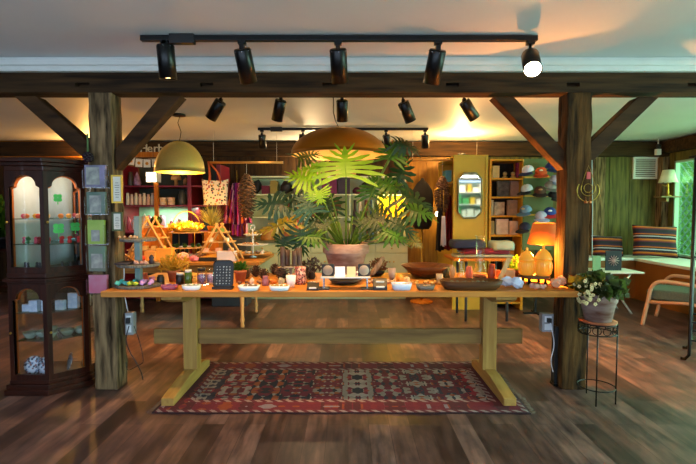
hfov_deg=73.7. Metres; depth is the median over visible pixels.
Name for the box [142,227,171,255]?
wooden crate
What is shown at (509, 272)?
block
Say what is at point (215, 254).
wedge
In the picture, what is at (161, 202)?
round tin
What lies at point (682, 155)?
wall
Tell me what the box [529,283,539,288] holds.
stone
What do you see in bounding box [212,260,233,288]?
board
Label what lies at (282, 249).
pillar candle
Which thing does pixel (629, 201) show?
wall
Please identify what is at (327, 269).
block
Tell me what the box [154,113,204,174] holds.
dome pendant lamp
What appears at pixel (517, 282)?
cluster
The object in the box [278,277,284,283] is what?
stone
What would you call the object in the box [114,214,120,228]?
picture
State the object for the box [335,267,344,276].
tent card
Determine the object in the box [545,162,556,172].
baseball cap
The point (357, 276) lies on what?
shelf
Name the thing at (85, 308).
glass shelf
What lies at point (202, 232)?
stand
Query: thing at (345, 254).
pot
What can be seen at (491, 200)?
book
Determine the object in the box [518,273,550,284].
board
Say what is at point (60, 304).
box
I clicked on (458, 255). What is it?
folded clothes
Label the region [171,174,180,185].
ornament
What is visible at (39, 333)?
glass bowl
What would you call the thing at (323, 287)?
stand
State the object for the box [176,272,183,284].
jar
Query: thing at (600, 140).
brace
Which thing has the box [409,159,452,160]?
hanging rod
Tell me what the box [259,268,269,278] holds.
pine cone
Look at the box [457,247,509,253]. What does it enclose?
folded clothes
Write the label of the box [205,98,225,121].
track spotlight
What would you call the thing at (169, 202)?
round tin
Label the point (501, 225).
packet
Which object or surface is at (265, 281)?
jar
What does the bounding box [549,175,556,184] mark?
baseball cap
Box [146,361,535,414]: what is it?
patterned rug
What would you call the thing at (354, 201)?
bottle
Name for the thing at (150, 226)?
ladder shelf
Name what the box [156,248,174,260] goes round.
box
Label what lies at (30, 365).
plate
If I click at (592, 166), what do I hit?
cable
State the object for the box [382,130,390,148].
track spotlight
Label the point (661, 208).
pillar
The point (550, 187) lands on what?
baseball cap
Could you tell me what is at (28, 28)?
ceiling
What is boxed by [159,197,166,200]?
round tin
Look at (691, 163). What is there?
hedge
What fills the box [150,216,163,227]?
cactus
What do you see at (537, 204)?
rack
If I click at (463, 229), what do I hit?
wardrobe
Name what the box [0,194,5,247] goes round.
potted plant
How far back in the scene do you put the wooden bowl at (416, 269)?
3.65 m
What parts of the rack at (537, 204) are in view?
post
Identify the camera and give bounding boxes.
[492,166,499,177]
[654,139,660,154]
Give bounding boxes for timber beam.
[0,73,695,97]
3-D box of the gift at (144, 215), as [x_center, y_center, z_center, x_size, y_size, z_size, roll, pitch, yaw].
[-2.919,-0.135,6.641,0.099,0.261,0.060,-1,3,-29]
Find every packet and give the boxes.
[495,219,508,233]
[508,221,517,233]
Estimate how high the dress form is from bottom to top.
1.746 m
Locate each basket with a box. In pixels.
[167,211,204,231]
[171,227,199,231]
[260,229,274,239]
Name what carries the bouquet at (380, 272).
on the trestle table at (191, 335)
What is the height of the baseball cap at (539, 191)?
0.140 m
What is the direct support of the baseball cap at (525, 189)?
on the rack at (537, 204)
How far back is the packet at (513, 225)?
6.12 m
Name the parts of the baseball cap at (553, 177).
crown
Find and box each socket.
[126,316,130,332]
[544,316,551,329]
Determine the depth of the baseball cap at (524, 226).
5.59 m
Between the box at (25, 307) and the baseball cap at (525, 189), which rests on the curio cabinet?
the box at (25, 307)
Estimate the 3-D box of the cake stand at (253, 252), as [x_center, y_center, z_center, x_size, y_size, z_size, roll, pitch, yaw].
[-1.131,0.106,5.511,0.442,0.385,0.442,0,3,0]
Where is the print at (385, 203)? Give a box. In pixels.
[380,197,402,218]
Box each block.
[322,264,333,275]
[358,264,369,275]
[504,269,514,277]
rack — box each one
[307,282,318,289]
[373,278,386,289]
[522,159,553,314]
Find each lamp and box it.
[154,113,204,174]
[291,98,386,160]
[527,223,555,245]
[658,170,677,195]
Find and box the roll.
[352,187,359,193]
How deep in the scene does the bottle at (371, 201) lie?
6.88 m
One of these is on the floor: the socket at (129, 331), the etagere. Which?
the etagere
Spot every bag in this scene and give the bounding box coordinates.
[202,161,227,204]
[253,179,261,193]
[261,186,269,193]
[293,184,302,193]
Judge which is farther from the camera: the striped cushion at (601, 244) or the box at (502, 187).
the striped cushion at (601, 244)
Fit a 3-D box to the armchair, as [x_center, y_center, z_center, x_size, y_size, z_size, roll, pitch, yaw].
[3.861,0.643,5.134,0.662,0.837,0.928,-3,4,-44]
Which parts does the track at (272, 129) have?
rail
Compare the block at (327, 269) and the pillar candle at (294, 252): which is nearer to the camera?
the block at (327, 269)
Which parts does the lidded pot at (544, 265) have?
lid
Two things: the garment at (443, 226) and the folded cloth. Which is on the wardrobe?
the folded cloth
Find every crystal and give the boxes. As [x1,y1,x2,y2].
[125,251,134,259]
[177,252,188,259]
[189,256,198,260]
[550,275,566,287]
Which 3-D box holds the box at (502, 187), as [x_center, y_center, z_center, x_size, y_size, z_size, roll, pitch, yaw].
[2.043,-0.569,6.120,0.158,0.208,0.050,0,3,0]
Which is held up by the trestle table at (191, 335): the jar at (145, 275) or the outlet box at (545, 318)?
the jar at (145, 275)
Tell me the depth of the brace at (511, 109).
3.30 m
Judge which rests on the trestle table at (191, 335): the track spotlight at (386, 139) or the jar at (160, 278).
the jar at (160, 278)
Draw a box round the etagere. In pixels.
[680,155,695,359]
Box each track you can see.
[140,33,537,44]
[258,127,427,131]
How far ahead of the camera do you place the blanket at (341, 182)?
6.91 m
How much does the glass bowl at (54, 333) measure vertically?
0.045 m
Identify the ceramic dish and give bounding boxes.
[160,284,178,289]
[181,284,201,290]
[238,284,259,290]
[269,284,289,290]
[391,282,411,290]
[416,284,434,290]
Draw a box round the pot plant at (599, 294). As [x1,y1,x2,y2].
[568,269,630,325]
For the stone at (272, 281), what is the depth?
3.35 m
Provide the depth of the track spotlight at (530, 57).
2.70 m
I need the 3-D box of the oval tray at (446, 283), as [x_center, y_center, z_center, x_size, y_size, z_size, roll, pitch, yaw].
[0.840,0.358,3.180,0.432,0.061,0.180,0,3,0]
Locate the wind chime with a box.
[577,167,599,202]
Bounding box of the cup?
[286,275,295,287]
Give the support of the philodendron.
on the trestle table at (191, 335)
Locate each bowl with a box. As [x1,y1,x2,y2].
[22,330,37,338]
[35,329,43,337]
[42,330,57,337]
[60,327,74,335]
[73,325,81,333]
[329,278,360,284]
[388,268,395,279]
[401,262,450,277]
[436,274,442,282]
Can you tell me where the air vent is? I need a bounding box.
[632,157,657,178]
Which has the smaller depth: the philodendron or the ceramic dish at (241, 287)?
the ceramic dish at (241, 287)
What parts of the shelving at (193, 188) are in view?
shelf, shelf, shelf, panel, shelf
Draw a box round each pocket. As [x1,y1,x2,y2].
[84,165,106,186]
[86,192,106,213]
[87,220,105,243]
[88,246,106,270]
[88,275,108,292]
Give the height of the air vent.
0.340 m
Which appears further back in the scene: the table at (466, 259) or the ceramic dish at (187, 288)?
the table at (466, 259)
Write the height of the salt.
0.121 m
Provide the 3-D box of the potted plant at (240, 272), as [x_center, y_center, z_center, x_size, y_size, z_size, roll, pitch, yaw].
[-0.804,0.294,3.468,0.122,0.163,0.121,0,3,0]
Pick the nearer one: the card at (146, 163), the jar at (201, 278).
the jar at (201, 278)
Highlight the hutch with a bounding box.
[248,176,407,298]
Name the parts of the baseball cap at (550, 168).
crown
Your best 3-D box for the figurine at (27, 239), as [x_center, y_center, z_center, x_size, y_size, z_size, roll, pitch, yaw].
[-2.271,0.057,3.292,0.040,0.053,0.034,0,3,0]
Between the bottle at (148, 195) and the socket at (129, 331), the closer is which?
the socket at (129, 331)
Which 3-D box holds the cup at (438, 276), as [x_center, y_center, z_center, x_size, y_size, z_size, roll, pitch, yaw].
[0.662,0.342,3.360,0.051,0.076,0.050,0,3,-6]
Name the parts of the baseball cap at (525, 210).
crown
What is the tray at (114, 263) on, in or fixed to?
on the tiered stand at (137, 219)
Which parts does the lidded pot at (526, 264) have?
lid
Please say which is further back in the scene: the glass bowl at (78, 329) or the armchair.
the armchair
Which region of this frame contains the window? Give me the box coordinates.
[673,158,693,257]
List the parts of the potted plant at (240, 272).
pot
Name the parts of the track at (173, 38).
rail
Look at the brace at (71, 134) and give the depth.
3.29 m
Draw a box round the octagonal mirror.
[457,172,482,218]
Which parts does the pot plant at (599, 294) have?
pot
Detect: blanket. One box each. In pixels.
[322,179,336,193]
[338,179,349,193]
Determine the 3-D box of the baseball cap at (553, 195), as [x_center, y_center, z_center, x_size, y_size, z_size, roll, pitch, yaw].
[2.507,-0.426,5.601,0.176,0.140,0.190,0,3,-7]
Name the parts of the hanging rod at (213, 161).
rod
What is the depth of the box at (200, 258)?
5.05 m
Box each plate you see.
[24,356,40,373]
[37,357,44,373]
[67,352,72,369]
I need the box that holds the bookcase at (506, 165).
[487,159,523,309]
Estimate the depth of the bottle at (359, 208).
6.87 m
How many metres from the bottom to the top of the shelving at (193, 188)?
2.112 m
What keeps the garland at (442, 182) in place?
hanging from the hanging rod at (409, 159)
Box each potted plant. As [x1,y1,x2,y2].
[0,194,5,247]
[156,252,189,281]
[234,261,248,282]
[507,254,518,276]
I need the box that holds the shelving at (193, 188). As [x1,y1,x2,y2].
[123,152,229,300]
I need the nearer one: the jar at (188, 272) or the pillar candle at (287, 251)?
the jar at (188, 272)
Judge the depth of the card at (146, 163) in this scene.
6.45 m
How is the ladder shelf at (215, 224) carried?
on the display table at (258, 260)
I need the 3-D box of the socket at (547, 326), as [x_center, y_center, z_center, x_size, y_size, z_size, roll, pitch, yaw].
[1.476,0.672,3.424,0.051,0.103,0.004,0,3,0]
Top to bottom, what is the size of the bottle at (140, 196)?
0.158 m
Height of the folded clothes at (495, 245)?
0.109 m
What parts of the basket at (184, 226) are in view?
handle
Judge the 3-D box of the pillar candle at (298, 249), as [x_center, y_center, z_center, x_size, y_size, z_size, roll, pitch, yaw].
[-0.372,0.180,3.492,0.053,0.144,0.052,0,3,0]
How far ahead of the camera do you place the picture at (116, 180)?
3.26 m
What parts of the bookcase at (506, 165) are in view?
panel, shelf, shelf, shelf, shelf, shelf, shelf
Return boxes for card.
[112,212,122,230]
[135,159,142,166]
[143,160,150,166]
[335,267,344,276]
[347,267,355,276]
[592,256,600,269]
[605,251,621,269]
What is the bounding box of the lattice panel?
[678,161,693,254]
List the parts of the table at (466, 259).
leg, leg, leg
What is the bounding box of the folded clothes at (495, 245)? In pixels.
[488,240,514,250]
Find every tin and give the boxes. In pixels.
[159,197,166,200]
[159,201,166,204]
[167,201,174,204]
[295,266,305,284]
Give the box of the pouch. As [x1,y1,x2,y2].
[270,181,278,193]
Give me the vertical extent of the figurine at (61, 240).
0.052 m
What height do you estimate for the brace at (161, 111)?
0.519 m
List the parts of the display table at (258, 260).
leg, leg, leg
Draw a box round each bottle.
[126,193,129,204]
[130,194,133,204]
[134,193,137,204]
[138,194,141,204]
[142,193,145,204]
[146,194,149,204]
[151,193,153,204]
[353,200,356,231]
[358,200,361,232]
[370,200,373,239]
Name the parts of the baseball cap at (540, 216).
crown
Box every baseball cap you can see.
[515,222,530,233]
[516,205,531,216]
[517,184,532,194]
[518,165,533,175]
[532,186,547,196]
[533,167,548,177]
[534,211,549,222]
[544,181,556,191]
[544,207,555,218]
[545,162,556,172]
[548,192,556,201]
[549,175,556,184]
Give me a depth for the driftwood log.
3.72 m
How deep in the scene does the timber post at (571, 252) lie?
3.31 m
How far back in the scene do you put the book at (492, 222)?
6.12 m
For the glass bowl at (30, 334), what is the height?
0.045 m
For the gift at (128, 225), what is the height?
0.230 m
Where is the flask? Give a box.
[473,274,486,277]
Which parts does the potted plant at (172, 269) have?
pot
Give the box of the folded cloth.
[443,170,451,181]
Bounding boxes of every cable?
[125,326,142,379]
[126,326,143,369]
[550,323,554,371]
[550,325,558,385]
[592,166,592,251]
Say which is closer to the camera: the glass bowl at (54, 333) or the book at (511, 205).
the glass bowl at (54, 333)
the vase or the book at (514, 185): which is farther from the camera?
the vase
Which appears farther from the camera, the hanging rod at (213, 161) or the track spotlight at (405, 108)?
the hanging rod at (213, 161)
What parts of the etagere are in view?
leg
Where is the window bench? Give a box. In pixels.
[588,255,695,316]
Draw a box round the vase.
[128,172,133,185]
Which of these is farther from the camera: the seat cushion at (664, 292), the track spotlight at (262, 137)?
the track spotlight at (262, 137)
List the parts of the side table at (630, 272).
leg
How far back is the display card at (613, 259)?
5.87 m
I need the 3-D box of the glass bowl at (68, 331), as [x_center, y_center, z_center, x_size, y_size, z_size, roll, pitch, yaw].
[-2.075,0.740,3.434,0.100,0.045,0.098,0,3,0]
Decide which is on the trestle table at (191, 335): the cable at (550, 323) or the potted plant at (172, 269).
the potted plant at (172, 269)
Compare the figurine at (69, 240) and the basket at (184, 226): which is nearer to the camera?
the figurine at (69, 240)
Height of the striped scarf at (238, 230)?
0.302 m
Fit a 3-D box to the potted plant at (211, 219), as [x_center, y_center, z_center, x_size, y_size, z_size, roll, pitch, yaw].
[-1.651,-0.197,5.723,0.559,0.378,0.518,0,3,0]
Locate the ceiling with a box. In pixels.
[0,0,695,141]
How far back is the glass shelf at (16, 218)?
3.39 m
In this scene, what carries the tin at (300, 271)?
on the trestle table at (191, 335)
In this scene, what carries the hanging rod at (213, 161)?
hanging from the ceiling
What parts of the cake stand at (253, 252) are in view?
tier plate, tier plate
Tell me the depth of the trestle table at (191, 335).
3.50 m
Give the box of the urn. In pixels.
[178,190,185,204]
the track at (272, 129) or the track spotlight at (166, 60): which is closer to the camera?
the track spotlight at (166, 60)
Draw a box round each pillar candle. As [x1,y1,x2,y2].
[280,245,284,266]
[285,248,289,265]
[292,249,296,266]
[295,246,301,265]
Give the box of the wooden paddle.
[497,257,510,278]
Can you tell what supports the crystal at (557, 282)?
on the trestle table at (191, 335)
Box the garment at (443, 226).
[440,190,445,246]
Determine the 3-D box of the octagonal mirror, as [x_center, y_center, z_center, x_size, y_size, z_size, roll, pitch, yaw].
[1.562,-0.469,5.950,0.319,0.600,0.023,0,3,0]
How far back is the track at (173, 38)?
2.79 m
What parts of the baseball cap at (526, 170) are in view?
crown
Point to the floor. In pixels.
(652, 420)
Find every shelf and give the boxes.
[13,241,80,244]
[16,218,91,218]
[16,303,92,313]
[17,328,93,341]
[125,216,176,259]
[197,223,243,260]
[254,194,401,195]
[320,275,369,277]
[654,196,680,201]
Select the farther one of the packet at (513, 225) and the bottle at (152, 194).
the bottle at (152, 194)
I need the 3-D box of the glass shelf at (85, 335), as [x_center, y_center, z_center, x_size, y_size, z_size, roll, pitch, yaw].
[-2.147,0.764,3.470,0.395,0.006,0.370,0,3,0]
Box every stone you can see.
[269,279,276,283]
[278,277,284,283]
[396,274,403,281]
[449,265,455,277]
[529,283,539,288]
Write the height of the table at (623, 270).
0.020 m
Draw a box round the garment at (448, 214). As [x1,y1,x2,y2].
[444,192,452,250]
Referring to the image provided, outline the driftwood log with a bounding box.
[370,256,384,276]
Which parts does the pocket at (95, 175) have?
panel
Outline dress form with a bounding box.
[410,178,433,303]
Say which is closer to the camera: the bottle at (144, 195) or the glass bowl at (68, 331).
the glass bowl at (68, 331)
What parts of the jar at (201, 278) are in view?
lid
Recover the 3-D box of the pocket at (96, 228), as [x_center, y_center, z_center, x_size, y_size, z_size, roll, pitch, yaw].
[-1.764,0.003,3.259,0.130,0.175,0.060,0,3,0]
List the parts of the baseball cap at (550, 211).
crown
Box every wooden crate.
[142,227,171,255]
[204,231,222,255]
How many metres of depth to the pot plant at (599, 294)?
3.06 m
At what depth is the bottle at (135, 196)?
6.62 m
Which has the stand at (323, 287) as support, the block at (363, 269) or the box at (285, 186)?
the block at (363, 269)
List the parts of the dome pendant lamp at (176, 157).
lamp shade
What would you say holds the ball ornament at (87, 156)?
hanging from the timber post at (104, 113)
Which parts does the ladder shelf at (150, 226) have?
shelf, frame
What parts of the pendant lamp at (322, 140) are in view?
lamp shade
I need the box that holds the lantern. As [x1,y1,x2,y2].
[146,171,160,182]
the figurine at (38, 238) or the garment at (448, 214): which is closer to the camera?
the figurine at (38, 238)
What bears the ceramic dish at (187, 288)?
on the trestle table at (191, 335)
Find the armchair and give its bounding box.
[640,274,695,324]
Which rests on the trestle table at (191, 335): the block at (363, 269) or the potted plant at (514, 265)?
the potted plant at (514, 265)
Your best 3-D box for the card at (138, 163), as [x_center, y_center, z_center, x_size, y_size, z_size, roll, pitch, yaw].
[-2.906,-0.959,6.451,0.104,0.115,0.006,0,3,0]
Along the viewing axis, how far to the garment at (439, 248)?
6.14 m
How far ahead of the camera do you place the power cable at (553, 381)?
3.42 m
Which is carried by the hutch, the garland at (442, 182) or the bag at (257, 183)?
the bag at (257, 183)
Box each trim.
[0,57,695,72]
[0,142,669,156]
[662,134,695,152]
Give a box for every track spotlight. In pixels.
[156,40,176,79]
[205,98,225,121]
[234,40,256,83]
[258,130,266,148]
[271,98,286,121]
[329,40,347,83]
[336,98,347,121]
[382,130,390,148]
[398,98,415,123]
[421,130,428,148]
[423,40,445,84]
[459,98,479,121]
[521,40,542,77]
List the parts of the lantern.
glowing panel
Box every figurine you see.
[25,236,30,243]
[36,237,40,243]
[59,236,63,242]
[67,236,72,242]
[149,254,154,263]
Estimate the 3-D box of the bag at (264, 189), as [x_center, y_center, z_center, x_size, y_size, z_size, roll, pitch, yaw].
[-1.229,-0.632,6.998,0.121,0.124,0.180,0,3,0]
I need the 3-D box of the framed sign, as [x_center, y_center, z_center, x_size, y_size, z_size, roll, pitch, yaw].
[-1.625,-0.302,3.265,0.078,0.196,0.012,0,3,0]
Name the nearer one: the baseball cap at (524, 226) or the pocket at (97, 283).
the pocket at (97, 283)
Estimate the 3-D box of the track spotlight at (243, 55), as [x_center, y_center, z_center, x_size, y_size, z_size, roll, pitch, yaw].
[-0.632,-1.034,2.861,0.107,0.246,0.180,1,3,14]
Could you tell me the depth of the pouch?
6.91 m
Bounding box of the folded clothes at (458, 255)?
[451,253,513,257]
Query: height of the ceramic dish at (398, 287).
0.047 m
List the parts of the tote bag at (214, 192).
handle, handle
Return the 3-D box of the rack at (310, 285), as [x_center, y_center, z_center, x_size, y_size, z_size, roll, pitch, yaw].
[-0.237,0.368,3.142,0.081,0.046,0.078,0,3,0]
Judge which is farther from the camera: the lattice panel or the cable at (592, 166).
the lattice panel
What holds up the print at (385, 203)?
hanging from the hutch
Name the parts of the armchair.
rail, arm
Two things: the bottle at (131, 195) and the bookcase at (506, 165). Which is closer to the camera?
the bookcase at (506, 165)
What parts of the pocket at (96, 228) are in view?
panel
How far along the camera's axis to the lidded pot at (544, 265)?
3.34 m
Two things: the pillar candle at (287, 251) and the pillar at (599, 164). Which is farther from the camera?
the pillar at (599, 164)
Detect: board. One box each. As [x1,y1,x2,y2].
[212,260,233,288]
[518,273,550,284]
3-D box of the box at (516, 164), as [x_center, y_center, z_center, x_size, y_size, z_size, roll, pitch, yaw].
[2.249,-0.805,6.109,0.079,0.206,0.050,0,3,0]
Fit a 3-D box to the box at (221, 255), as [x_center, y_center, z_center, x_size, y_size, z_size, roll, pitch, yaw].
[-1.329,0.263,5.098,0.198,0.109,0.100,0,3,0]
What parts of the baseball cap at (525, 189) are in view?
crown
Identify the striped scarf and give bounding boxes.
[222,170,251,224]
[229,223,247,235]
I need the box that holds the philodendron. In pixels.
[249,135,438,274]
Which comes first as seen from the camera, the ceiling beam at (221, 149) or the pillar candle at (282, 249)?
the pillar candle at (282, 249)
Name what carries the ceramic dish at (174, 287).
on the trestle table at (191, 335)
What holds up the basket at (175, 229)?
on the basket at (184, 226)
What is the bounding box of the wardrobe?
[437,155,487,309]
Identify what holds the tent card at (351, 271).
on the stand at (323, 287)
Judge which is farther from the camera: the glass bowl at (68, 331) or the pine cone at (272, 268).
the pine cone at (272, 268)
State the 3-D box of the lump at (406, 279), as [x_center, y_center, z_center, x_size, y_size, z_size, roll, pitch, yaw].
[0.422,0.350,3.323,0.048,0.065,0.037,0,3,6]
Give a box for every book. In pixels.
[491,200,493,214]
[491,221,494,233]
[493,202,504,214]
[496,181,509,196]
[506,200,517,214]
[509,181,518,196]
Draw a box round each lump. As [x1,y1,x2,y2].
[404,276,409,281]
[442,266,449,277]
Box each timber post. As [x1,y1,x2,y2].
[88,93,127,389]
[553,92,591,389]
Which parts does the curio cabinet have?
glazed door, pale panel, glazed door, cornice, moulding, glazed door, glazed door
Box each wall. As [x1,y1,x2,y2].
[0,157,655,292]
[667,149,695,259]
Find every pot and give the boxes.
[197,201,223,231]
[323,241,368,274]
[518,247,535,275]
[535,245,552,275]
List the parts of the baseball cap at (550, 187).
crown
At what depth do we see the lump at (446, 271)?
3.60 m
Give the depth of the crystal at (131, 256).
5.16 m
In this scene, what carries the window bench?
on the floor
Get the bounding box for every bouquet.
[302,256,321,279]
[369,256,388,275]
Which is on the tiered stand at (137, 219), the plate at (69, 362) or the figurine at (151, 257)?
the figurine at (151, 257)
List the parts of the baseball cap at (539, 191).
crown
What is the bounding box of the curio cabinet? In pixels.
[0,157,94,395]
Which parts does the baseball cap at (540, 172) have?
crown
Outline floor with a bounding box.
[0,293,695,463]
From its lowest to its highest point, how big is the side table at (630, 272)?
0.540 m
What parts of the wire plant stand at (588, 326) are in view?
leg, leg, scroll trim, leg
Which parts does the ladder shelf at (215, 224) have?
shelf, shelf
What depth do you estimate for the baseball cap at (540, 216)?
5.58 m
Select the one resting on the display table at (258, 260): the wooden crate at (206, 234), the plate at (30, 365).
the wooden crate at (206, 234)
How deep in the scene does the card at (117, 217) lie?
3.27 m
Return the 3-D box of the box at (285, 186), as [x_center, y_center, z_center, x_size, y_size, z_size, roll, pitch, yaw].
[-0.938,-0.672,6.994,0.181,0.205,0.175,2,3,37]
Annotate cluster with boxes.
[501,276,523,288]
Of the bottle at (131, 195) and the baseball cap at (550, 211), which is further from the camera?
the bottle at (131, 195)
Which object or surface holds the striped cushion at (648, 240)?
on the window bench
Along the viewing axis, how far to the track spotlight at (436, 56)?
2.82 m
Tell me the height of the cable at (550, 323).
0.399 m
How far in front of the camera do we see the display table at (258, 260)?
5.06 m
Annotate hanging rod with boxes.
[210,132,282,163]
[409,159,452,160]
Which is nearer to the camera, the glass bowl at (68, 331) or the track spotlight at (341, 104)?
the glass bowl at (68, 331)
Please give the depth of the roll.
6.97 m
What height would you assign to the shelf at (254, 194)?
0.020 m
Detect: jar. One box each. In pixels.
[143,273,147,279]
[157,275,163,283]
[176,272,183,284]
[184,269,191,283]
[197,267,205,284]
[206,273,212,282]
[262,276,268,285]
[488,264,495,277]
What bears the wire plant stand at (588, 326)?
on the floor
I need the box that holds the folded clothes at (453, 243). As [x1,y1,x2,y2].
[449,239,485,248]
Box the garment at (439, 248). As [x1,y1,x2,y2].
[436,190,443,251]
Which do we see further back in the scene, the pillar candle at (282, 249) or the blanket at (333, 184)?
the blanket at (333, 184)
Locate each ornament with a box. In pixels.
[82,134,93,162]
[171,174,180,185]
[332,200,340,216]
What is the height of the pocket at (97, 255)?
0.183 m
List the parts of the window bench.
seat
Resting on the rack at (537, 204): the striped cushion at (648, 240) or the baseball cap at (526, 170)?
the baseball cap at (526, 170)
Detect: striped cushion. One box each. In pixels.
[591,235,622,255]
[632,225,677,257]
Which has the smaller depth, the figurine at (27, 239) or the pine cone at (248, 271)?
the figurine at (27, 239)
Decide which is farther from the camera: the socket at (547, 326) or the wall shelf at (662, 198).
the wall shelf at (662, 198)
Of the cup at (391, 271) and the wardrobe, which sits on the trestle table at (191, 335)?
the cup at (391, 271)
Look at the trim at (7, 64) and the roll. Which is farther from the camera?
the roll
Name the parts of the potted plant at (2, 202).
pot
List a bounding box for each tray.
[114,263,129,264]
[439,278,502,290]
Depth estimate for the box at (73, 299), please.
3.42 m
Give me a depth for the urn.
6.64 m
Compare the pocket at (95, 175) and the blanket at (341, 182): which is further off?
the blanket at (341, 182)
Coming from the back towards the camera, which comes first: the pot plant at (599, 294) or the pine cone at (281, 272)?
the pine cone at (281, 272)
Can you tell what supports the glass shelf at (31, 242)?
attached to the curio cabinet
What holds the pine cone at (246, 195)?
hanging from the hanging rod at (213, 161)
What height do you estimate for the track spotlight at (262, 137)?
0.233 m
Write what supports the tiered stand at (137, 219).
on the trestle table at (191, 335)
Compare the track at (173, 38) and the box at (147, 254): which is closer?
the track at (173, 38)
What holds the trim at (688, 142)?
attached to the wall at (682, 155)
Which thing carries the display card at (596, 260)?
on the side table at (630, 272)
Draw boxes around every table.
[0,248,70,287]
[101,273,578,405]
[125,254,273,327]
[444,254,518,320]
[588,268,644,273]
[588,268,644,313]
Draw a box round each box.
[22,303,28,310]
[28,300,40,311]
[55,299,66,309]
[67,293,79,307]
[125,311,136,334]
[144,251,156,260]
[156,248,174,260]
[198,257,216,260]
[217,251,236,260]
[280,181,292,193]
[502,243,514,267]
[515,163,518,177]
[539,312,553,331]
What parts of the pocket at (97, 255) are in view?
panel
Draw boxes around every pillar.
[589,157,605,254]
[655,157,669,226]
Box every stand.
[114,216,161,289]
[168,231,203,255]
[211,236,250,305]
[237,225,271,256]
[278,265,302,282]
[319,275,372,289]
[576,320,617,406]
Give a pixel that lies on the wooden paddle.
(508, 260)
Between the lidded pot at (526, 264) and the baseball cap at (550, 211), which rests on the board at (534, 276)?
the lidded pot at (526, 264)
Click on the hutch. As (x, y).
(396, 256)
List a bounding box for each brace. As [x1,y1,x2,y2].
[15,96,89,155]
[115,96,186,170]
[489,97,563,170]
[591,97,657,161]
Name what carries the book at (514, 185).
on the bookcase at (506, 165)
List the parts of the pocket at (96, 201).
panel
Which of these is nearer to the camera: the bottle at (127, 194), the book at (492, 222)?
the book at (492, 222)
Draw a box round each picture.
[113,177,120,200]
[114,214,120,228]
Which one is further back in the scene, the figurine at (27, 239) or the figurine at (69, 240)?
the figurine at (69, 240)
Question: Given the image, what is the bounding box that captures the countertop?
[251,239,407,242]
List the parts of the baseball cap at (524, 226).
crown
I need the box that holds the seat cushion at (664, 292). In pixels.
[646,284,695,303]
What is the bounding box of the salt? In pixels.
[465,266,472,277]
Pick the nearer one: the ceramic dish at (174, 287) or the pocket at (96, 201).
the ceramic dish at (174, 287)
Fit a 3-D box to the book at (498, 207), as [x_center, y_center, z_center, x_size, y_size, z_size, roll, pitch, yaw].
[1.994,-0.308,6.132,0.132,0.176,0.050,0,3,0]
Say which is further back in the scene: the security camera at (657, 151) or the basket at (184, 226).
the security camera at (657, 151)
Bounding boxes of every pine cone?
[237,164,256,218]
[245,269,251,278]
[250,265,260,276]
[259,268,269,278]
[269,263,277,274]
[274,265,289,278]
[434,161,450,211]
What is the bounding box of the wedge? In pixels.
[202,253,216,256]
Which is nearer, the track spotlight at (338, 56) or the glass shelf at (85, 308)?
the track spotlight at (338, 56)
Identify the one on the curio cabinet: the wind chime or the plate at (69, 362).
the plate at (69, 362)
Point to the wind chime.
(588, 173)
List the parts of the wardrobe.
panel, panel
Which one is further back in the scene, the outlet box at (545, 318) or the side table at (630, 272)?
the side table at (630, 272)
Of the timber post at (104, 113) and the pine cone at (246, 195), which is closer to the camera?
the timber post at (104, 113)
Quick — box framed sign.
[111,175,122,202]
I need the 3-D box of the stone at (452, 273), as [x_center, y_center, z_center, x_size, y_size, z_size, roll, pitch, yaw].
[0.781,0.309,3.464,0.053,0.134,0.039,0,3,-9]
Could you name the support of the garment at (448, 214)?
hanging from the rail
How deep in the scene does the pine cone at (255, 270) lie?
3.75 m
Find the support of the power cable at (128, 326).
hanging from the outlet box at (130, 316)
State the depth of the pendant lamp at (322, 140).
3.86 m
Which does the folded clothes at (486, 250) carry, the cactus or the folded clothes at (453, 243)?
the folded clothes at (453, 243)
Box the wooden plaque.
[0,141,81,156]
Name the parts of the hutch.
drawer, door, door, drawer, door, drawer, door, panel, door, drawer, door, drawer, door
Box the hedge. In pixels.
[678,161,693,254]
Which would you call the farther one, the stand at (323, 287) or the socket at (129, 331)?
the socket at (129, 331)
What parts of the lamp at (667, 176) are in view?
lamp shade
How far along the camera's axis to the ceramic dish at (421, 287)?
3.11 m
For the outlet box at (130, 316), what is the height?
0.166 m
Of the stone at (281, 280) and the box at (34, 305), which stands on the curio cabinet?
the box at (34, 305)
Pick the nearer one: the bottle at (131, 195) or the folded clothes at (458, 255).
the folded clothes at (458, 255)

